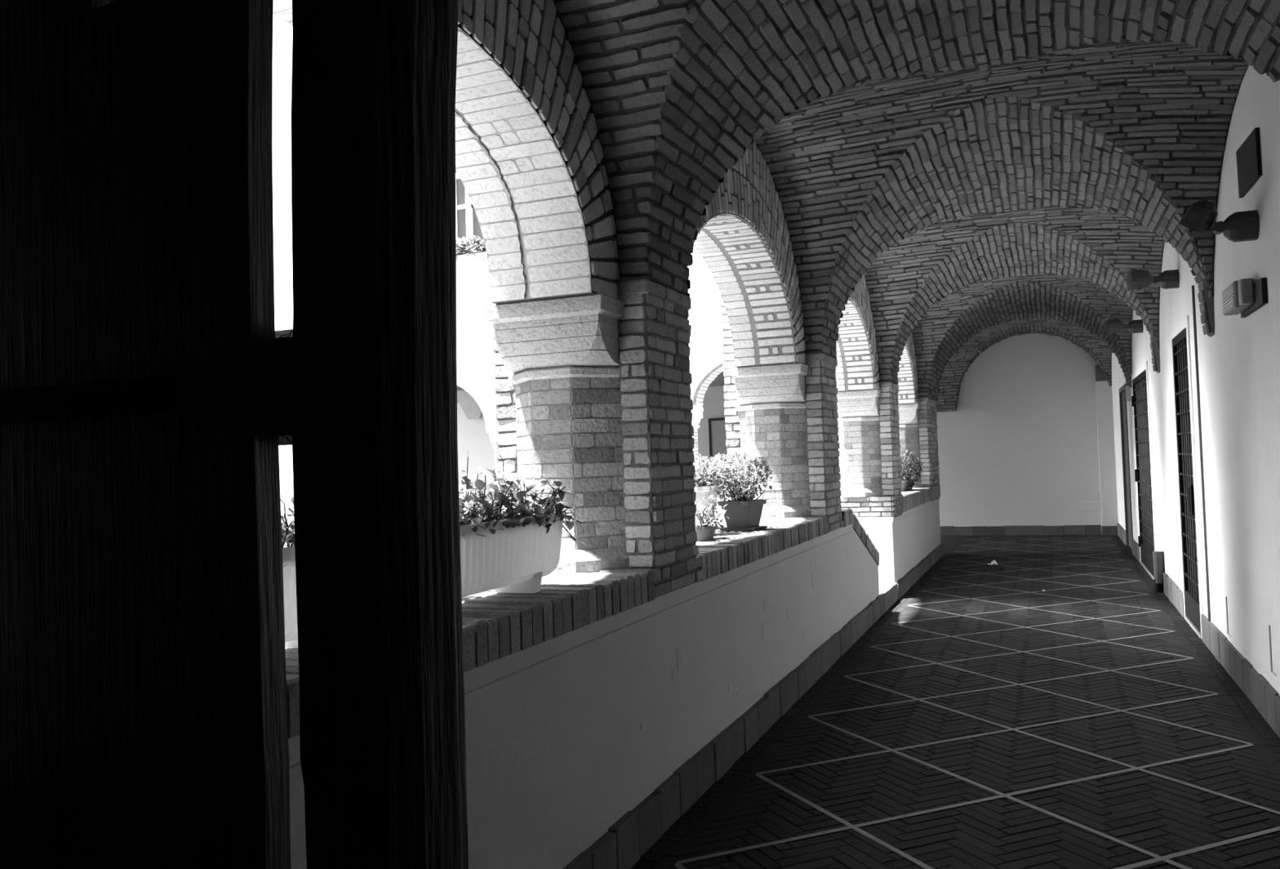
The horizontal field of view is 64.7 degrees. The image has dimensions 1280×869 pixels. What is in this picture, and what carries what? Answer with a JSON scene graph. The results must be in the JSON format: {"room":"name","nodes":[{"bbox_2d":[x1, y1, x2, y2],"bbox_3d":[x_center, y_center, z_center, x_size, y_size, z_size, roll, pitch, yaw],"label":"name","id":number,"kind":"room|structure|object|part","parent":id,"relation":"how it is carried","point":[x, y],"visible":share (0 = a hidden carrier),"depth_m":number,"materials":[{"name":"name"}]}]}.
{"room":"cloister walkway","nodes":[
{"label":"cloister walkway","id":0,"kind":"room"},
{"bbox_2d":[271,139,728,533],"bbox_3d":[-2.345,-1.873,17.862,13.230,8.000,0.550,-3,-2,22],"label":"wall","id":1,"kind":"structure","parent":0,"point":[475,365],"depth_m":17.83,"materials":[{"name":"paint"}]},
{"bbox_2d":[455,171,488,272],"bbox_3d":[-3.198,-3.870,17.885,1.400,1.950,0.200,-3,-2,22],"label":"window","id":2,"kind":"structure","parent":1,"relation":"in","point":[467,224],"depth_m":17.83,"materials":[{"name":"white glass"}]},
{"bbox_3d":[-3.106,-3.897,17.902,1.200,1.900,0.100,-3,-2,22],"label":"frame","id":3,"kind":"part","parent":2,"relation":"part of","materials":[{"name":"white paint"}]},
{"bbox_2d":[456,235,487,264],"bbox_3d":[-3.144,-3.247,17.754,1.189,0.495,0.428,-3,-2,22],"label":"flower box","id":4,"kind":"object","parent":2,"relation":"on","point":[474,256],"visible":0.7,"depth_m":17.65,"materials":[{"name":"plastic"}]},
{"bbox_3d":[-3.167,-2.946,17.859,1.400,0.100,0.200,-3,-2,22],"label":"sill","id":5,"kind":"part","parent":2,"relation":"part of","materials":[{"name":"white paint"}]},
{"bbox_2d":[486,429,497,475],"bbox_3d":[-2.177,0.476,17.788,0.840,1.212,0.600,-3,-2,22],"label":"column","id":6,"kind":"structure","parent":1,"relation":"on","point":[492,433],"depth_m":17.69,"materials":[{"name":"paint"}]},
{"bbox_2d":[691,406,703,484],"bbox_3d":[0.451,0.257,16.727,1.130,1.412,0.600,-3,-2,22],"label":"column","id":7,"kind":"structure","parent":1,"relation":"on","point":[695,421],"depth_m":16.54,"materials":[{"name":"paint"}]},
{"bbox_2d":[457,371,724,418],"bbox_3d":[-2.095,-1.150,20.043,10.000,1.340,3.700,-3,-2,22],"label":"ceiling","id":8,"kind":"structure","parent":0,"point":[472,410],"depth_m":22.56,"materials":[{"name":"paint"}]},
{"bbox_2d":[272,0,918,404],"bbox_3d":[0.348,-2.288,6.285,0.504,8.000,20.200,-3,-2,22],"label":"arches","id":9,"kind":"structure","parent":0,"point":[530,166],"depth_m":4.14,"materials":[{"name":"brick"}]},
{"bbox_2d":[457,333,1118,535],"bbox_3d":[0.881,-0.046,20.911,16.770,4.300,0.430,-3,-2,22],"label":"wall","id":10,"kind":"structure","parent":0,"point":[1029,437],"depth_m":18.37,"materials":[{"name":"paint"}]},
{"bbox_2d":[708,417,727,484],"bbox_3d":[1.814,0.859,20.407,0.800,2.400,0.060,-3,-2,22],"label":"door","id":11,"kind":"structure","parent":10,"relation":"in","point":[717,428],"depth_m":20.50,"materials":[{"name":"grey paint"}]},
{"bbox_2d":[940,524,1117,535],"bbox_3d":[5.380,1.809,18.891,6.458,0.176,0.160,-3,-2,22],"label":"baseboard","id":12,"kind":"structure","parent":10,"relation":"attached to","point":[1033,529],"depth_m":18.27,"materials":[{"name":"tile"}]},
{"bbox_2d":[1076,501,1100,511],"bbox_3d":[7.960,1.274,17.924,0.380,0.165,0.024,-3,-2,22],"label":"access cover","id":13,"kind":"object","parent":10,"relation":"attached to","point":[1081,505],"visible":1,"depth_m":17.91,"materials":[{"name":"metal"}]},
{"bbox_2d":[553,0,1279,411],"bbox_3d":[1.793,-1.252,8.933,5.530,1.440,21.420,-3,-2,22],"label":"ceiling","id":14,"kind":"structure","parent":0,"point":[992,171],"depth_m":6.07,"materials":[{"name":"brick"}]},
{"bbox_2d":[630,534,1279,868],"bbox_3d":[0.326,1.804,9.514,9.120,0.008,21.477,-3,-2,22],"label":"floor","id":15,"kind":"structure","parent":0,"point":[988,717],"depth_m":5.26,"materials":[{"name":"tile"}]},
{"bbox_2d":[0,0,468,868],"bbox_3d":[-0.620,0.296,1.394,0.915,2.570,0.135,-3,-2,22],"label":"door","id":16,"kind":"structure","parent":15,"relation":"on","point":[150,390],"depth_m":1.34,"materials":[{"name":"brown wood"}]},
{"bbox_3d":[-0.673,-0.055,1.465,0.788,0.156,0.053,-3,-2,22],"label":"rail","id":17,"kind":"part","parent":16,"relation":"part of","materials":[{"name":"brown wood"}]},
{"bbox_2d":[284,508,897,868],"bbox_3d":[0.041,1.137,4.959,0.639,1.104,12.802,-3,-2,22],"label":"parapet","id":18,"kind":"object","parent":15,"relation":"on","point":[601,706],"visible":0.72,"depth_m":4.03,"materials":[{"name":"paint"}]},
{"bbox_2d":[280,481,297,647],"bbox_3d":[-0.968,0.321,2.428,0.459,0.455,1.068,-3,-2,22],"label":"ribbed planter","id":19,"kind":"object","parent":18,"relation":"on","point":[287,534],"visible":0.02,"depth_m":2.41,"materials":[{"name":"plastic"}]},
{"bbox_2d":[458,448,585,596],"bbox_3d":[-0.585,0.308,3.438,0.481,0.512,1.055,-3,-2,19],"label":"ribbed planter","id":20,"kind":"object","parent":18,"relation":"on","point":[508,545],"visible":0.62,"depth_m":3.42,"materials":[{"name":"plastic"}]},
{"bbox_2d":[693,453,728,525],"bbox_3d":[0.331,0.364,6.159,0.446,0.496,0.477,-1,-2,-17],"label":"flowerpot","id":21,"kind":"object","parent":18,"relation":"on","point":[701,490],"visible":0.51,"depth_m":6.07,"materials":[{"name":"plastic"}]},
{"bbox_2d":[693,484,719,525],"bbox_3d":[0.347,0.463,6.139,0.230,0.295,0.230,-3,-2,22],"label":"pot","id":22,"kind":"object","parent":21,"relation":"attached to","point":[701,491],"depth_m":6.03,"materials":[{"name":"plastic"}]},
{"bbox_2d":[694,494,728,540],"bbox_3d":[0.391,0.473,5.755,0.219,0.252,0.330,-3,-2,22],"label":"flowerpot","id":23,"kind":"object","parent":18,"relation":"on","point":[704,531],"visible":0.95,"depth_m":5.70,"materials":[{"name":"plastic"}]},
{"bbox_2d":[695,524,717,540],"bbox_3d":[0.366,0.559,5.720,0.146,0.080,0.146,-3,-2,22],"label":"pot","id":24,"kind":"object","parent":23,"relation":"on","point":[704,532],"depth_m":5.67,"materials":[{"name":"ceramic"}]},
{"bbox_3d":[0.333,1.581,4.837,0.044,0.190,12.799,-3,-2,22],"label":"skirting","id":25,"kind":"part","parent":18,"relation":"part of","materials":[{"name":"tile"}]},
{"bbox_2d":[694,449,773,531],"bbox_3d":[0.600,0.355,6.449,0.527,0.512,0.701,-2,-2,4],"label":"potted plant","id":26,"kind":"object","parent":18,"relation":"on","point":[744,513],"visible":0.8,"depth_m":6.33,"materials":[{"name":"plant"}]},
{"bbox_2d":[717,498,766,528],"bbox_3d":[0.651,0.504,6.404,0.238,0.172,0.238,-3,-2,33],"label":"pot","id":27,"kind":"object","parent":26,"relation":"on","point":[741,513],"depth_m":6.33,"materials":[{"name":"ceramic"}]},
{"bbox_2d":[879,583,892,594],"bbox_3d":[2.256,1.684,10.422,0.625,0.165,1.025,-3,-2,22],"label":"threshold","id":28,"kind":"object","parent":15,"relation":"on","point":[882,587],"visible":0.02,"depth_m":10.57,"materials":[{"name":"paint"}]},
{"bbox_2d":[840,484,944,599],"bbox_3d":[3.386,1.257,13.215,0.644,1.096,4.999,-3,-2,22],"label":"parapet","id":29,"kind":"object","parent":15,"relation":"on","point":[908,544],"visible":0.78,"depth_m":11.52,"materials":[{"name":"paint"}]},
{"bbox_2d":[900,449,924,491],"bbox_3d":[3.500,0.479,13.485,0.587,0.552,1.262,-3,-2,28],"label":"round bush","id":30,"kind":"object","parent":29,"relation":"on","point":[908,482],"visible":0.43,"depth_m":13.30,"materials":[{"name":"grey plant"}]},
{"bbox_3d":[3.676,1.708,13.087,0.049,0.169,4.984,-3,-2,22],"label":"skirting","id":31,"kind":"part","parent":29,"relation":"part of","materials":[{"name":"tile"}]},
{"bbox_2d":[987,560,997,564],"bbox_3d":[4.754,1.723,13.616,0.120,0.064,0.105,-3,-2,22],"label":"paper scrap","id":32,"kind":"object","parent":15,"relation":"on","point":[993,562],"visible":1,"depth_m":13.60,"materials":[{"name":"white paper"}]},
{"bbox_2d":[1152,551,1164,592],"bbox_3d":[5.467,1.448,10.634,0.106,0.430,0.104,-3,-2,22],"label":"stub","id":33,"kind":"object","parent":15,"relation":"on","point":[1158,556],"visible":0.96,"depth_m":10.59,"materials":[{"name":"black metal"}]},
{"bbox_2d":[1111,64,1279,694],"bbox_3d":[5.041,-0.438,9.268,0.312,4.150,18.900,-3,-2,22],"label":"wall","id":34,"kind":"structure","parent":0,"point":[1239,365],"depth_m":6.28,"materials":[{"name":"white paint"}]},
{"bbox_2d":[1105,318,1143,334],"bbox_3d":[5.665,-1.272,11.806,0.392,0.189,0.200,-3,-2,22],"label":"wall spotlight","id":35,"kind":"object","parent":34,"relation":"attached to","point":[1113,326],"visible":0.99,"depth_m":11.77,"materials":[{"name":"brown metal"}]},
{"bbox_2d":[1119,383,1133,548],"bbox_3d":[7.345,0.499,15.174,0.085,2.450,1.300,-3,-2,22],"label":"door","id":36,"kind":"structure","parent":34,"relation":"in","point":[1122,400],"depth_m":15.54,"materials":[{"name":"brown wood"}]},
{"bbox_2d":[1125,385,1130,400],"bbox_3d":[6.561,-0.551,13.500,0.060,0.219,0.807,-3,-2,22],"label":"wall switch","id":37,"kind":"object","parent":34,"relation":"attached to","point":[1127,387],"visible":1,"depth_m":13.49,"materials":[{"name":"plastic"}]},
{"bbox_2d":[1131,368,1154,578],"bbox_3d":[6.241,0.474,12.376,0.173,2.420,2.075,-3,-2,22],"label":"door","id":38,"kind":"structure","parent":34,"relation":"in","point":[1139,399],"depth_m":12.58,"materials":[{"name":"black metal"}]},
{"bbox_3d":[6.257,0.473,12.359,0.050,2.420,2.055,-3,-2,22],"label":"dark panel","id":39,"kind":"part","parent":38,"relation":"part of","materials":[{"name":"black wood"}]},
{"bbox_3d":[6.284,1.669,12.331,0.160,0.028,2.055,-3,-2,22],"label":"sill","id":40,"kind":"part","parent":38,"relation":"part of","materials":[{"name":"stone"}]},
{"bbox_2d":[1126,268,1179,290],"bbox_3d":[4.351,-1.325,8.562,0.393,0.190,0.200,-3,-2,22],"label":"wall spotlight","id":41,"kind":"object","parent":34,"relation":"attached to","point":[1137,279],"visible":1,"depth_m":8.53,"materials":[{"name":"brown metal"}]},
{"bbox_2d":[1172,327,1201,638],"bbox_3d":[4.670,0.385,8.516,0.185,2.490,1.019,-3,-2,22],"label":"door","id":42,"kind":"structure","parent":34,"relation":"in","point":[1192,615],"depth_m":8.66,"materials":[{"name":"black metal"}]},
{"bbox_3d":[4.696,0.384,8.506,0.050,2.490,1.019,-3,-2,22],"label":"dark panel","id":43,"kind":"part","parent":42,"relation":"part of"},
{"bbox_3d":[4.724,1.614,8.477,0.160,0.028,1.019,-3,-2,22],"label":"sill","id":44,"kind":"part","parent":42,"relation":"part of","materials":[{"name":"stone"}]},
{"bbox_2d":[1117,522,1279,737],"bbox_3d":[4.384,1.511,7.835,0.030,0.221,21.396,-3,-2,22],"label":"baseboard","id":45,"kind":"structure","parent":34,"relation":"attached to","point":[1265,698],"depth_m":6.53,"materials":[{"name":"tile"}]},
{"bbox_2d":[1191,284,1210,621],"bbox_3d":[4.237,0.136,7.622,0.020,2.534,0.020,-3,-2,22],"label":"cable conduit","id":46,"kind":"object","parent":34,"relation":"attached to","point":[1193,286],"visible":1,"depth_m":7.62,"materials":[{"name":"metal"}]},
{"bbox_2d":[1179,200,1259,242],"bbox_3d":[3.122,-1.151,5.446,0.376,0.243,0.169,-3,-2,31],"label":"wall spotlight","id":47,"kind":"object","parent":34,"relation":"attached to","point":[1201,215],"visible":1,"depth_m":5.40,"materials":[{"name":"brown metal"}]},
{"bbox_2d":[1225,595,1231,636],"bbox_3d":[3.954,1.222,6.782,0.008,0.250,0.118,-3,-2,22],"label":"slot cover","id":48,"kind":"object","parent":34,"relation":"attached to","point":[1225,596],"visible":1,"depth_m":6.82,"materials":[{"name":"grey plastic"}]},
{"bbox_2d":[1222,277,1268,317],"bbox_3d":[3.298,-0.753,5.517,0.112,0.170,0.690,-3,-2,22],"label":"emergency light","id":49,"kind":"object","parent":34,"relation":"attached to","point":[1244,296],"visible":1,"depth_m":5.41,"materials":[{"name":"grey plastic"}]},
{"bbox_2d":[1222,284,1233,312],"bbox_3d":[3.303,-0.758,5.671,0.007,0.108,0.340,-3,-2,22],"label":"diffuser","id":50,"kind":"object","parent":49,"relation":"attached to","point":[1228,294],"depth_m":5.66,"materials":[{"name":"plastic"}]},
{"bbox_3d":[3.326,-0.735,5.473,0.028,0.130,0.630,-3,-2,22],"label":"plate","id":51,"kind":"part","parent":49,"relation":"part of","materials":[{"name":"white plastic"}]},
{"bbox_2d":[1235,127,1262,198],"bbox_3d":[3.284,-1.465,5.446,0.022,0.280,0.570,-3,-2,22],"label":"wall plate","id":52,"kind":"object","parent":34,"relation":"attached to","point":[1249,163],"visible":1,"depth_m":5.38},
{"bbox_2d":[1268,625,1276,675],"bbox_3d":[3.408,1.163,5.439,0.008,0.250,0.118,-3,-2,22],"label":"slot cover","id":53,"kind":"object","parent":34,"relation":"attached to","point":[1269,632],"visible":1,"depth_m":5.48,"materials":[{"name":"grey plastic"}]},
{"label":"outside","id":54,"kind":"structure","parent":0,"visible":0},
{"bbox_3d":[-6.065,1.964,8.228,13.230,0.150,20.100,-3,-2,22],"label":"ground","id":55,"kind":"structure","parent":54,"visible":0},
{"bbox_2d":[484,278,698,594],"bbox_3d":[-0.215,-0.334,4.759,0.825,3.950,1.130,-3,-2,22],"label":"brick pillar","id":56,"kind":"structure","parent":55,"relation":"on","point":[593,394],"depth_m":4.33,"materials":[{"name":"grey brick"}]},
{"bbox_2d":[720,294,841,524],"bbox_3d":[1.136,-0.287,8.096,0.826,3.950,1.131,-3,-2,22],"label":"brick pillar","id":57,"kind":"structure","parent":55,"relation":"on","point":[785,415],"depth_m":7.67,"materials":[{"name":"grey brick"}]},
{"bbox_2d":[835,382,902,517],"bbox_3d":[2.487,-0.240,11.432,0.826,3.950,1.130,-3,-2,22],"label":"brick pillar","id":58,"kind":"structure","parent":55,"relation":"on","point":[870,462],"depth_m":10.99,"materials":[{"name":"grey brick"}]},
{"bbox_2d":[897,397,939,501],"bbox_3d":[3.903,-0.191,14.929,0.827,3.950,1.477,-3,-2,22],"label":"brick pillar","id":59,"kind":"structure","parent":55,"relation":"on","point":[917,422],"depth_m":14.34,"materials":[{"name":"grey brick"}]}
]}

